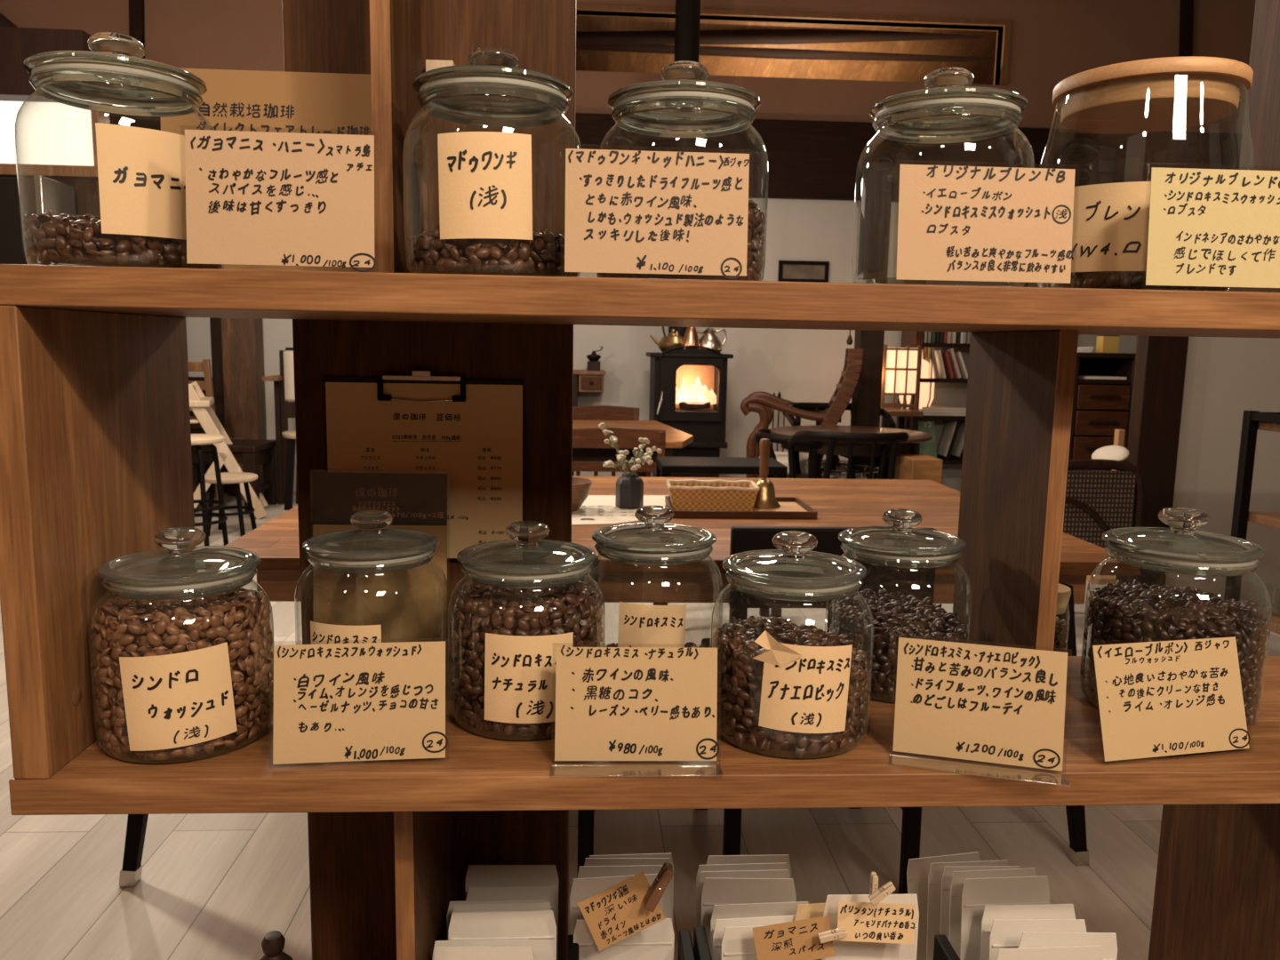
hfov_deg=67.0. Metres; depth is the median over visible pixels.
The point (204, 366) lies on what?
chair
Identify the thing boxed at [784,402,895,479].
bentwood chair
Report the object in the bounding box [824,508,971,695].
glass jar
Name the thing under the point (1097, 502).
rattan chair
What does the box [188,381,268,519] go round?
high chair
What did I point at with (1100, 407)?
cabinet
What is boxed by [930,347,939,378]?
book
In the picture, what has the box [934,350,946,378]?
book
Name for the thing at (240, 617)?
coffee beans
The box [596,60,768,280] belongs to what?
glass jar
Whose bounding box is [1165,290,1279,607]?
wall
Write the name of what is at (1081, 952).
pouch
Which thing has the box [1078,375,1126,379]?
paper stack
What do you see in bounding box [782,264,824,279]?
picture
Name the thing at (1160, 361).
pillar
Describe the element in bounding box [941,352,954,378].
book
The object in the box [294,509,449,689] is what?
glass jar
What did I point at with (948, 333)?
book
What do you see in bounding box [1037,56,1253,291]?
glass jar
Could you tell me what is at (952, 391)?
bookcase
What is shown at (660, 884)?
clothespin
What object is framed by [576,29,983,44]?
trim
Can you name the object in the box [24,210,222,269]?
coffee beans
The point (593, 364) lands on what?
mill
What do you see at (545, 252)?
coffee beans
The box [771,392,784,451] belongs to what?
tools
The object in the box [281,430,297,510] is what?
bar stool
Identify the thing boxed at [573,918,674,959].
pouch
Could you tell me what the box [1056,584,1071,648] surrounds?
storage jar
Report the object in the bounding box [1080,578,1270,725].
coffee beans
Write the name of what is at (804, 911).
paper note
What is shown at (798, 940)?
paper note
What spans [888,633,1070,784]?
price card
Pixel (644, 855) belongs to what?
pouch
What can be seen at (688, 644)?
coffee beans
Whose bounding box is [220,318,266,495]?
pillar
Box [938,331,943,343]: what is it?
book
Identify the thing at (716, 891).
pouch
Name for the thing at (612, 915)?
paper note
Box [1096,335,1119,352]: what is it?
box
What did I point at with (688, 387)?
stove
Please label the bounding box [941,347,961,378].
book
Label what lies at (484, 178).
glass jar
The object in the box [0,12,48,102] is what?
trim
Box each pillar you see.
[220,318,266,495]
[850,161,893,479]
[1115,336,1188,586]
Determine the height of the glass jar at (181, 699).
0.170 m
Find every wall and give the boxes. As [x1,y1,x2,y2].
[0,0,1255,492]
[0,26,100,216]
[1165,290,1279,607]
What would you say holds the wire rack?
on the display shelf at (96, 456)
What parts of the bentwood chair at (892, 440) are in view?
leg, leg, arm rail, leg, leg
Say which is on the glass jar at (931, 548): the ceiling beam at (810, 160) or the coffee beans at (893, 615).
the coffee beans at (893, 615)
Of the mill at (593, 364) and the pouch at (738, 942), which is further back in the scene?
the mill at (593, 364)
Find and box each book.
[922,331,927,343]
[922,346,927,360]
[926,331,931,343]
[926,347,930,375]
[930,331,935,343]
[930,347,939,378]
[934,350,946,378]
[935,331,939,343]
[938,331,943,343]
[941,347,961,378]
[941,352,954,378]
[943,331,946,343]
[946,331,951,343]
[951,332,956,343]
[954,352,967,378]
[955,332,959,343]
[960,332,963,343]
[963,332,966,343]
[965,332,970,343]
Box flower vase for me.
[598,422,662,509]
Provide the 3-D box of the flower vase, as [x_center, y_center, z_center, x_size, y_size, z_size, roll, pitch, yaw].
[-0.028,-0.044,2.876,0.184,0.253,0.137,-1,8,-18]
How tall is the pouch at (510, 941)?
0.186 m
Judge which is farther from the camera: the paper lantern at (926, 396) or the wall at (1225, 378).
the paper lantern at (926, 396)
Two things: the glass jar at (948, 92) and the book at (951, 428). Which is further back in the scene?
the book at (951, 428)
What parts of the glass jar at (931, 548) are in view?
lid, knob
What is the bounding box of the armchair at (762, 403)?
[740,348,863,478]
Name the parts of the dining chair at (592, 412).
leg, rail, leg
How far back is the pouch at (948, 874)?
0.98 m
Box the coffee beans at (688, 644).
[600,641,703,647]
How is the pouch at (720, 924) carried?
in the wire rack
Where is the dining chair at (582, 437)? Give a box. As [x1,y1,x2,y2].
[572,426,665,476]
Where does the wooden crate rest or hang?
on the stand
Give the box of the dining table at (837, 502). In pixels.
[119,476,1140,887]
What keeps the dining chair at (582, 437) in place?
on the floor
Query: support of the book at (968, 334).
on the bookcase at (952, 391)
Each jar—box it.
[14,32,223,269]
[88,527,274,764]
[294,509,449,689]
[402,46,581,277]
[448,520,605,738]
[583,505,723,647]
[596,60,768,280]
[710,530,873,759]
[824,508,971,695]
[851,67,1034,287]
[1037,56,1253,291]
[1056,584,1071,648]
[1080,506,1271,728]
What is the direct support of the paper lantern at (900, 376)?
on the stool at (900, 413)
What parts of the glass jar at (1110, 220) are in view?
lid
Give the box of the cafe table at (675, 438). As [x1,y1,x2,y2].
[572,420,693,477]
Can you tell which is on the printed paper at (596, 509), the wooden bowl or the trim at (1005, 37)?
the wooden bowl
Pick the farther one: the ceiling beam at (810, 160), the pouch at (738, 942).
the ceiling beam at (810, 160)
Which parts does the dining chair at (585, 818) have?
leg, backrest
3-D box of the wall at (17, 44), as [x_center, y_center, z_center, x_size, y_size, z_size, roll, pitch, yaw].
[-3.926,-0.832,4.702,2.680,2.610,0.180,1,8,-3]
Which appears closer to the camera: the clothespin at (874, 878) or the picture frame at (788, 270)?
the clothespin at (874, 878)
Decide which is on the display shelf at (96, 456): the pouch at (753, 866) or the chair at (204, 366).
the pouch at (753, 866)
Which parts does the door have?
pane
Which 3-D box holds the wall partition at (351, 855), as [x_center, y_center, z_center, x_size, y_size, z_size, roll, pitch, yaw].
[-0.193,-0.909,0.881,0.276,3.950,0.050,1,8,-3]
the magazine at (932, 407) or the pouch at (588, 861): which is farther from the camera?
the magazine at (932, 407)
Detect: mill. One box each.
[260,930,292,959]
[586,346,603,370]
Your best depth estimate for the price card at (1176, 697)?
0.78 m
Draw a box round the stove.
[646,345,733,477]
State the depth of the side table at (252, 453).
6.71 m
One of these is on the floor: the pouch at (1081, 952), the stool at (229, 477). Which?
the stool at (229, 477)
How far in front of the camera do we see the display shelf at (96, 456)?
0.75 m
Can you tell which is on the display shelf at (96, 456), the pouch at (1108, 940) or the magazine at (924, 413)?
the pouch at (1108, 940)
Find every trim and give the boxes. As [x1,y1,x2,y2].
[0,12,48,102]
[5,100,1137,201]
[128,0,145,91]
[576,3,1011,85]
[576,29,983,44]
[576,44,995,62]
[1123,130,1242,182]
[1178,0,1193,56]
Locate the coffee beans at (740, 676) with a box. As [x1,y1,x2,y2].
[712,616,870,757]
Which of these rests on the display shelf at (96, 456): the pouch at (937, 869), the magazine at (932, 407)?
the pouch at (937, 869)
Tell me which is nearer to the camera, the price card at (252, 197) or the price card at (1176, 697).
the price card at (252, 197)
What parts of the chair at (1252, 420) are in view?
post, rail, rail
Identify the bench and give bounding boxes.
[653,456,787,617]
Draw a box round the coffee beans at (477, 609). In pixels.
[448,580,603,736]
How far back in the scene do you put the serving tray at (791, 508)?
2.74 m
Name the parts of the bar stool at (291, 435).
seat, leg, leg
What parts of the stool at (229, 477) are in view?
leg, leg, seat, leg, leg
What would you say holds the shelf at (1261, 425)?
attached to the chair at (1252, 420)
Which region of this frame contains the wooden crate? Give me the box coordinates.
[896,454,943,484]
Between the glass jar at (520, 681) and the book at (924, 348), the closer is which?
the glass jar at (520, 681)
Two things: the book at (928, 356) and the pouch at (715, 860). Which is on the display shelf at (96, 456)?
the pouch at (715, 860)
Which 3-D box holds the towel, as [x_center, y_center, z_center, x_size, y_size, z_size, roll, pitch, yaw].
[-2.405,-0.745,6.955,0.300,0.356,0.012,1,8,-3]
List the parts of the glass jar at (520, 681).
knob, lid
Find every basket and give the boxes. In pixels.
[665,479,759,511]
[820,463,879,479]
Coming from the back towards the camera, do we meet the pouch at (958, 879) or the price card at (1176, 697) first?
the pouch at (958, 879)
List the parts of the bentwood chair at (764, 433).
leg, arm rail, seat, leg, leg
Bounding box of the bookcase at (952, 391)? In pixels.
[894,280,1028,491]
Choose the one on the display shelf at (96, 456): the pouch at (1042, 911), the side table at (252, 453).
the pouch at (1042, 911)
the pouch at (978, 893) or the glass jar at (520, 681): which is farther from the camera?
the pouch at (978, 893)
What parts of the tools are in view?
rod, rod, rod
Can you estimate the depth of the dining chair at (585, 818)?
2.04 m
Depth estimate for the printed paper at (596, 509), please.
2.81 m
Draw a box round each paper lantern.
[880,344,921,410]
[897,350,935,408]
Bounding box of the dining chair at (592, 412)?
[572,405,641,476]
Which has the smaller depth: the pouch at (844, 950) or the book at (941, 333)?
the pouch at (844, 950)
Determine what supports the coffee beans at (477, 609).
on the glass jar at (520, 681)
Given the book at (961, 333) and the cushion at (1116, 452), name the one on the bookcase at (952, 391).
the book at (961, 333)
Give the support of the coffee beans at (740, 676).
on the glass jar at (795, 677)
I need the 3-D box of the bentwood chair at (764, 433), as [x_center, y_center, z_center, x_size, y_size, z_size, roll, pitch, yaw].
[0.938,0.083,5.617,0.569,0.729,0.516,1,8,-3]
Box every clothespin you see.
[643,862,673,911]
[817,928,847,943]
[868,880,895,905]
[869,872,878,895]
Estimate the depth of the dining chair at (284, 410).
7.00 m
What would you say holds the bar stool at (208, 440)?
on the floor
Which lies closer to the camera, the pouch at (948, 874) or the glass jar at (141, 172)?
the glass jar at (141, 172)
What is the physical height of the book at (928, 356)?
0.228 m
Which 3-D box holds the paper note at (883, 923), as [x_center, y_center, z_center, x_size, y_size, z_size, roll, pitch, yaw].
[0.206,0.386,0.843,0.071,0.037,0.008,1,8,-3]
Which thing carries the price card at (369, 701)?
on the display shelf at (96, 456)
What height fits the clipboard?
0.193 m
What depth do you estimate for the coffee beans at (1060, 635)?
0.99 m
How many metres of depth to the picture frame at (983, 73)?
8.32 m
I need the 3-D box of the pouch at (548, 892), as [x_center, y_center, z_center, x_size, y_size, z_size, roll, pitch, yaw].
[-0.129,0.491,0.971,0.092,0.172,0.013,1,8,-4]
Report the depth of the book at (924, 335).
7.23 m
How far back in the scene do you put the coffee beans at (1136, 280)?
0.76 m
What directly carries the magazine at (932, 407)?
on the magazine at (924, 411)
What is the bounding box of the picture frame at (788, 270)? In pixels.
[777,260,829,282]
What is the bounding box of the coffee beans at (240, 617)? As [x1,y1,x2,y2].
[89,587,273,760]
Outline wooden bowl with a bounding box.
[571,477,591,511]
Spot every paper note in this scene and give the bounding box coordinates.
[577,871,665,951]
[752,915,834,959]
[836,900,915,943]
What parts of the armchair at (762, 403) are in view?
leg, leg, armrest, armrest, leg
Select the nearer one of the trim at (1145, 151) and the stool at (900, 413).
the trim at (1145, 151)
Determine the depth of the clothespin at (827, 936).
0.83 m
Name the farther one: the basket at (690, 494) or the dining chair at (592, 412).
the dining chair at (592, 412)
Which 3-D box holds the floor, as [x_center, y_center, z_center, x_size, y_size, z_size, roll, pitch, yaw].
[0.512,0.687,4.060,11.500,0.060,12.800,1,8,-3]
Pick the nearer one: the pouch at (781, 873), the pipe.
the pouch at (781, 873)
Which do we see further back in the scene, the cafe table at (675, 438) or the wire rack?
the cafe table at (675, 438)
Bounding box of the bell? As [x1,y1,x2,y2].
[753,438,780,508]
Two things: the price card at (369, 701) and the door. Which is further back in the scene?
the door
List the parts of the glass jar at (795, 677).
lid, knob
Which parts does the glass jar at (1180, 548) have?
lid, knob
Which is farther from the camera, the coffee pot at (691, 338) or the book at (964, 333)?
the book at (964, 333)
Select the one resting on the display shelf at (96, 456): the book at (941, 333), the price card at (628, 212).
the price card at (628, 212)
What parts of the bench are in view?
leg, leg, seat, leg, leg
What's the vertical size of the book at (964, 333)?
0.232 m
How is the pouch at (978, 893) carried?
on the display shelf at (96, 456)
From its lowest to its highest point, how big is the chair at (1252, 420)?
1.032 m
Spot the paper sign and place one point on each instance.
(239, 100)
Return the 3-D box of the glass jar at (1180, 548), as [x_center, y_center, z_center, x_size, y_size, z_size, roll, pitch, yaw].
[0.486,0.118,0.880,0.147,0.186,0.147,1,8,-3]
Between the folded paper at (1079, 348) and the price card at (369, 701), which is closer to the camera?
the price card at (369, 701)
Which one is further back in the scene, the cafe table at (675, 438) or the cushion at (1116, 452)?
the cafe table at (675, 438)
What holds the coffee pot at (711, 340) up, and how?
on the stove
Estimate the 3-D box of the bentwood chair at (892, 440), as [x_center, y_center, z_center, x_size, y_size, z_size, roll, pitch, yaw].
[1.083,0.128,5.058,0.578,0.800,0.569,1,8,-3]
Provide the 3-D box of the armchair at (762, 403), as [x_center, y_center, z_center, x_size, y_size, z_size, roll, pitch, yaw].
[1.091,-0.254,6.350,0.837,1.221,0.630,2,8,10]
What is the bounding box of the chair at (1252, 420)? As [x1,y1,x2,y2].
[1224,410,1279,634]
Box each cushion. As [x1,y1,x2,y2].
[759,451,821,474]
[1091,445,1128,461]
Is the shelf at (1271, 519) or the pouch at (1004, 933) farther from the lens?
the shelf at (1271, 519)
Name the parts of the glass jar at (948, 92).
lid, knob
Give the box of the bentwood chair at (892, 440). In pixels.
[786,430,908,479]
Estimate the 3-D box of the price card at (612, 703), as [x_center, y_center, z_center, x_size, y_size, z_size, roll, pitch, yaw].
[-0.002,0.175,0.740,0.131,0.092,0.038,1,8,-2]
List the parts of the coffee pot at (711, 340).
lid, handle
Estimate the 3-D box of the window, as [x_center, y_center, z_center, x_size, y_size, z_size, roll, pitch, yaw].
[-3.913,-1.657,4.623,2.680,0.354,0.150,1,8,-3]
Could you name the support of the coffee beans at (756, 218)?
on the glass jar at (684, 84)
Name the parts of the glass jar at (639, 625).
lid, knob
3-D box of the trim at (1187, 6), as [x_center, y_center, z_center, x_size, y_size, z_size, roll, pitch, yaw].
[4.237,-3.439,7.502,0.174,1.311,0.050,1,8,-3]
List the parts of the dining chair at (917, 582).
seat, leg, backrest, leg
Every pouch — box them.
[432,938,530,959]
[433,945,534,959]
[446,898,546,940]
[448,910,556,959]
[452,902,551,912]
[465,864,558,899]
[465,885,558,959]
[569,873,663,934]
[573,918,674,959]
[577,864,668,918]
[584,857,671,918]
[589,853,673,924]
[696,862,787,926]
[696,869,789,926]
[700,878,796,950]
[706,854,791,878]
[710,901,808,959]
[712,915,795,959]
[721,925,765,959]
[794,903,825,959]
[820,894,919,959]
[906,851,980,959]
[926,859,1009,959]
[940,865,1019,940]
[949,867,1036,958]
[960,875,1049,959]
[980,904,1075,959]
[988,919,1086,959]
[996,945,1103,959]
[1017,931,1117,959]
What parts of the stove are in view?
handle, plate, door, arch moulding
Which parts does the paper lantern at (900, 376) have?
post, lamp shade, post, post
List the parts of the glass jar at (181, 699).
lid, knob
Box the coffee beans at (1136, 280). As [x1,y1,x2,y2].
[1040,271,1229,291]
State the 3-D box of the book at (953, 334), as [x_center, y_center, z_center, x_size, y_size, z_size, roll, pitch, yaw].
[2.343,-1.147,7.314,0.028,0.223,0.200,1,8,-3]
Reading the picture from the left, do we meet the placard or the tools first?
the placard
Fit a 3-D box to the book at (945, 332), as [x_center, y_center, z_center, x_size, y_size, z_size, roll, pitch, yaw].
[2.276,-1.138,7.315,0.022,0.203,0.200,1,8,-3]
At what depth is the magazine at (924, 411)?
7.30 m
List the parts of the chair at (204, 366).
leg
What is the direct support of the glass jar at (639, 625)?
on the display shelf at (96, 456)
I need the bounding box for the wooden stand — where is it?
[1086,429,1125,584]
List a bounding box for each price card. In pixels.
[184,129,375,271]
[272,637,447,764]
[549,644,723,776]
[560,148,749,279]
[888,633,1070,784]
[896,164,1075,287]
[1092,632,1250,761]
[1145,167,1279,292]
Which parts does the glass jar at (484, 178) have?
lid, knob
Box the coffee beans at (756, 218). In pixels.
[598,200,765,280]
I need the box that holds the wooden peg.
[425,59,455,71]
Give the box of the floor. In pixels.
[0,492,1279,959]
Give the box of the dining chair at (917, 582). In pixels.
[695,526,936,894]
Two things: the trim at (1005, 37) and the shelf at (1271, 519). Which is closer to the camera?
the shelf at (1271, 519)
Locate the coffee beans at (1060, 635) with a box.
[1053,616,1067,652]
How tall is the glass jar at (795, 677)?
0.170 m
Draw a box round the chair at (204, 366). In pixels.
[187,359,244,505]
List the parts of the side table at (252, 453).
leg, leg, leg, leg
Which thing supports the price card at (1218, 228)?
on the display shelf at (96, 456)
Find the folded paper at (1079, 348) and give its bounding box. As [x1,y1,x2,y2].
[1077,346,1094,352]
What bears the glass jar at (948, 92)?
on the display shelf at (96, 456)
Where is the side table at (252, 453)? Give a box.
[191,439,278,514]
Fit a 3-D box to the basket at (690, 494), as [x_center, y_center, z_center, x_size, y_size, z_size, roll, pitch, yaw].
[0.211,0.045,2.854,0.266,0.076,0.151,1,8,-1]
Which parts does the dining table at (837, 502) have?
leg, leg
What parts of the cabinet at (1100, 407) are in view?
door, handle, drawer, drawer, handle, drawer, handle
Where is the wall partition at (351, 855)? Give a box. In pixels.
[282,0,575,959]
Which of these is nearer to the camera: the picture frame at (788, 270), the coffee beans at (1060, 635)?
the coffee beans at (1060, 635)
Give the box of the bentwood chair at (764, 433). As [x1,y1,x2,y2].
[754,428,857,479]
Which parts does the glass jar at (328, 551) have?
lid, knob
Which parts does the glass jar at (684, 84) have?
lid, knob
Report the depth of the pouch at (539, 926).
0.89 m
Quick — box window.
[0,100,110,180]
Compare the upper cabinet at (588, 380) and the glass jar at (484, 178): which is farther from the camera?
the upper cabinet at (588, 380)
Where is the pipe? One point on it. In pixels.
(687, 25)
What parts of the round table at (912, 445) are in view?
leg, leg, leg, leg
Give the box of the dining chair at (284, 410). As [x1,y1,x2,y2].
[261,347,295,504]
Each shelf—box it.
[0,0,1279,959]
[1078,378,1131,383]
[1248,511,1279,529]
[1256,607,1279,634]
[1257,421,1279,431]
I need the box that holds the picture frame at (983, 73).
[576,15,997,84]
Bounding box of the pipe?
[668,0,700,336]
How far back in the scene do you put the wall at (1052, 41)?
7.50 m
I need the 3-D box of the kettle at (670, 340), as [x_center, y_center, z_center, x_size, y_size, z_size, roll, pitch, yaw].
[0.227,-1.054,6.995,0.246,0.270,0.214,6,9,32]
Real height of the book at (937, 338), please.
0.226 m
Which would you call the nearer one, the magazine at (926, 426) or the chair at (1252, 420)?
the chair at (1252, 420)
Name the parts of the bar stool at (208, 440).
leg, seat, leg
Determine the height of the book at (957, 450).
0.329 m
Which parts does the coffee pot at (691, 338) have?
lid, pot, handle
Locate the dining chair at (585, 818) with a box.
[576,556,598,878]
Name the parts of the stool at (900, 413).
leg, leg, seat, leg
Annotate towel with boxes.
[283,351,295,400]
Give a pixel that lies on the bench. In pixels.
(666, 466)
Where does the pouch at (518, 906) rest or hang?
on the display shelf at (96, 456)
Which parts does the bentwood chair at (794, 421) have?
leg, arm rail, seat, leg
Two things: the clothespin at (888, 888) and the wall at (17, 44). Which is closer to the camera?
the clothespin at (888, 888)
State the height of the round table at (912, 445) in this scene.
0.731 m
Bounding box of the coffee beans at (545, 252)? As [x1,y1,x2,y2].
[405,224,577,276]
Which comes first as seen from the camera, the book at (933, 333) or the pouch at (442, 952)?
the pouch at (442, 952)
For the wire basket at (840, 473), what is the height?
0.487 m
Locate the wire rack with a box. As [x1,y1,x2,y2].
[567,926,959,959]
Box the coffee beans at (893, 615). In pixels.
[826,588,967,699]
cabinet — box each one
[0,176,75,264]
[572,369,605,406]
[1068,352,1135,470]
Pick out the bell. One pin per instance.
(765, 497)
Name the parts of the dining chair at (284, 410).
leg, leg, rail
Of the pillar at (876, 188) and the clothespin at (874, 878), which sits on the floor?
the pillar at (876, 188)
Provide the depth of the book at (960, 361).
7.27 m
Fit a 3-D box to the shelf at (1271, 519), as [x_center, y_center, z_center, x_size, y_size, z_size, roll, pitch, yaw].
[2.250,0.162,2.808,0.588,0.028,0.640,1,8,-3]
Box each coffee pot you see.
[676,327,705,349]
[699,327,726,353]
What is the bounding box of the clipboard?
[322,370,523,560]
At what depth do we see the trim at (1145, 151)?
4.22 m
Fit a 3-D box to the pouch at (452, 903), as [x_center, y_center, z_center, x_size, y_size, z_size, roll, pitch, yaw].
[-0.137,0.494,0.944,0.102,0.175,0.013,1,8,-2]
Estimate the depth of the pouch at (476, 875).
0.99 m
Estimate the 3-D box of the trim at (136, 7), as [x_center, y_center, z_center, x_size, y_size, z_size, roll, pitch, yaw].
[-3.707,-2.872,7.139,0.156,1.762,0.050,1,8,-3]
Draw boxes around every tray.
[664,496,817,519]
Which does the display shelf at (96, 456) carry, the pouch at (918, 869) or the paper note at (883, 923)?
the pouch at (918, 869)
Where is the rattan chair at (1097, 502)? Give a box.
[1063,458,1144,606]
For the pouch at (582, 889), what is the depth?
0.92 m
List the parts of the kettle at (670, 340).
spout, handle, lid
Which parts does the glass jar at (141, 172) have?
lid, knob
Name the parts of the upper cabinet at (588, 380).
drawer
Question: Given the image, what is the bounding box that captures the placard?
[312,469,447,659]
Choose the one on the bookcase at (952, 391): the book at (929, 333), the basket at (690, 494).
the book at (929, 333)
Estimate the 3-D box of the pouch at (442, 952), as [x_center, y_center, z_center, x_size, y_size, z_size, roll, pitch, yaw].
[-0.135,0.499,0.841,0.091,0.195,0.014,1,8,0]
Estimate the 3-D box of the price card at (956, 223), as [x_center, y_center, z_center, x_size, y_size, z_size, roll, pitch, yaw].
[0.248,-0.183,0.693,0.134,0.086,0.008,1,8,-3]
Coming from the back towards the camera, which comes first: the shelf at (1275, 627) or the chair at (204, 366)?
the chair at (204, 366)
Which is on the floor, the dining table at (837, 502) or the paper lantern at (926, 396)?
the dining table at (837, 502)
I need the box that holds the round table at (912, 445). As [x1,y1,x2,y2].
[770,424,932,479]
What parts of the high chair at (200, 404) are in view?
seat plate, guard rail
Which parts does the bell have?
handle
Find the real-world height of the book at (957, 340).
0.267 m
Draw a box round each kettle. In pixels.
[649,326,683,352]
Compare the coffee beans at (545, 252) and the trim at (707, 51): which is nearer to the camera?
the coffee beans at (545, 252)
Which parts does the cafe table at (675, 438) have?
leg, leg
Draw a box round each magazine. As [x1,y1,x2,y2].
[918,419,936,457]
[919,408,965,413]
[920,405,966,410]
[922,412,965,415]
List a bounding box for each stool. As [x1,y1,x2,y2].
[190,433,228,545]
[204,472,257,536]
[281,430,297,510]
[880,407,923,472]
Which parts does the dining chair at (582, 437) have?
rail, rail, leg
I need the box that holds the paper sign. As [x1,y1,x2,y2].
[160,67,375,271]
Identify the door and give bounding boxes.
[184,317,227,493]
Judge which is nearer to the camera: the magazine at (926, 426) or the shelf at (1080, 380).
the shelf at (1080, 380)
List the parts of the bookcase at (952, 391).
panel, shelf, shelf, shelf, shelf, panel, panel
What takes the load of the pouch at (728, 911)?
in the wire rack
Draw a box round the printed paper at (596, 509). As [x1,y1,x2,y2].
[571,495,668,525]

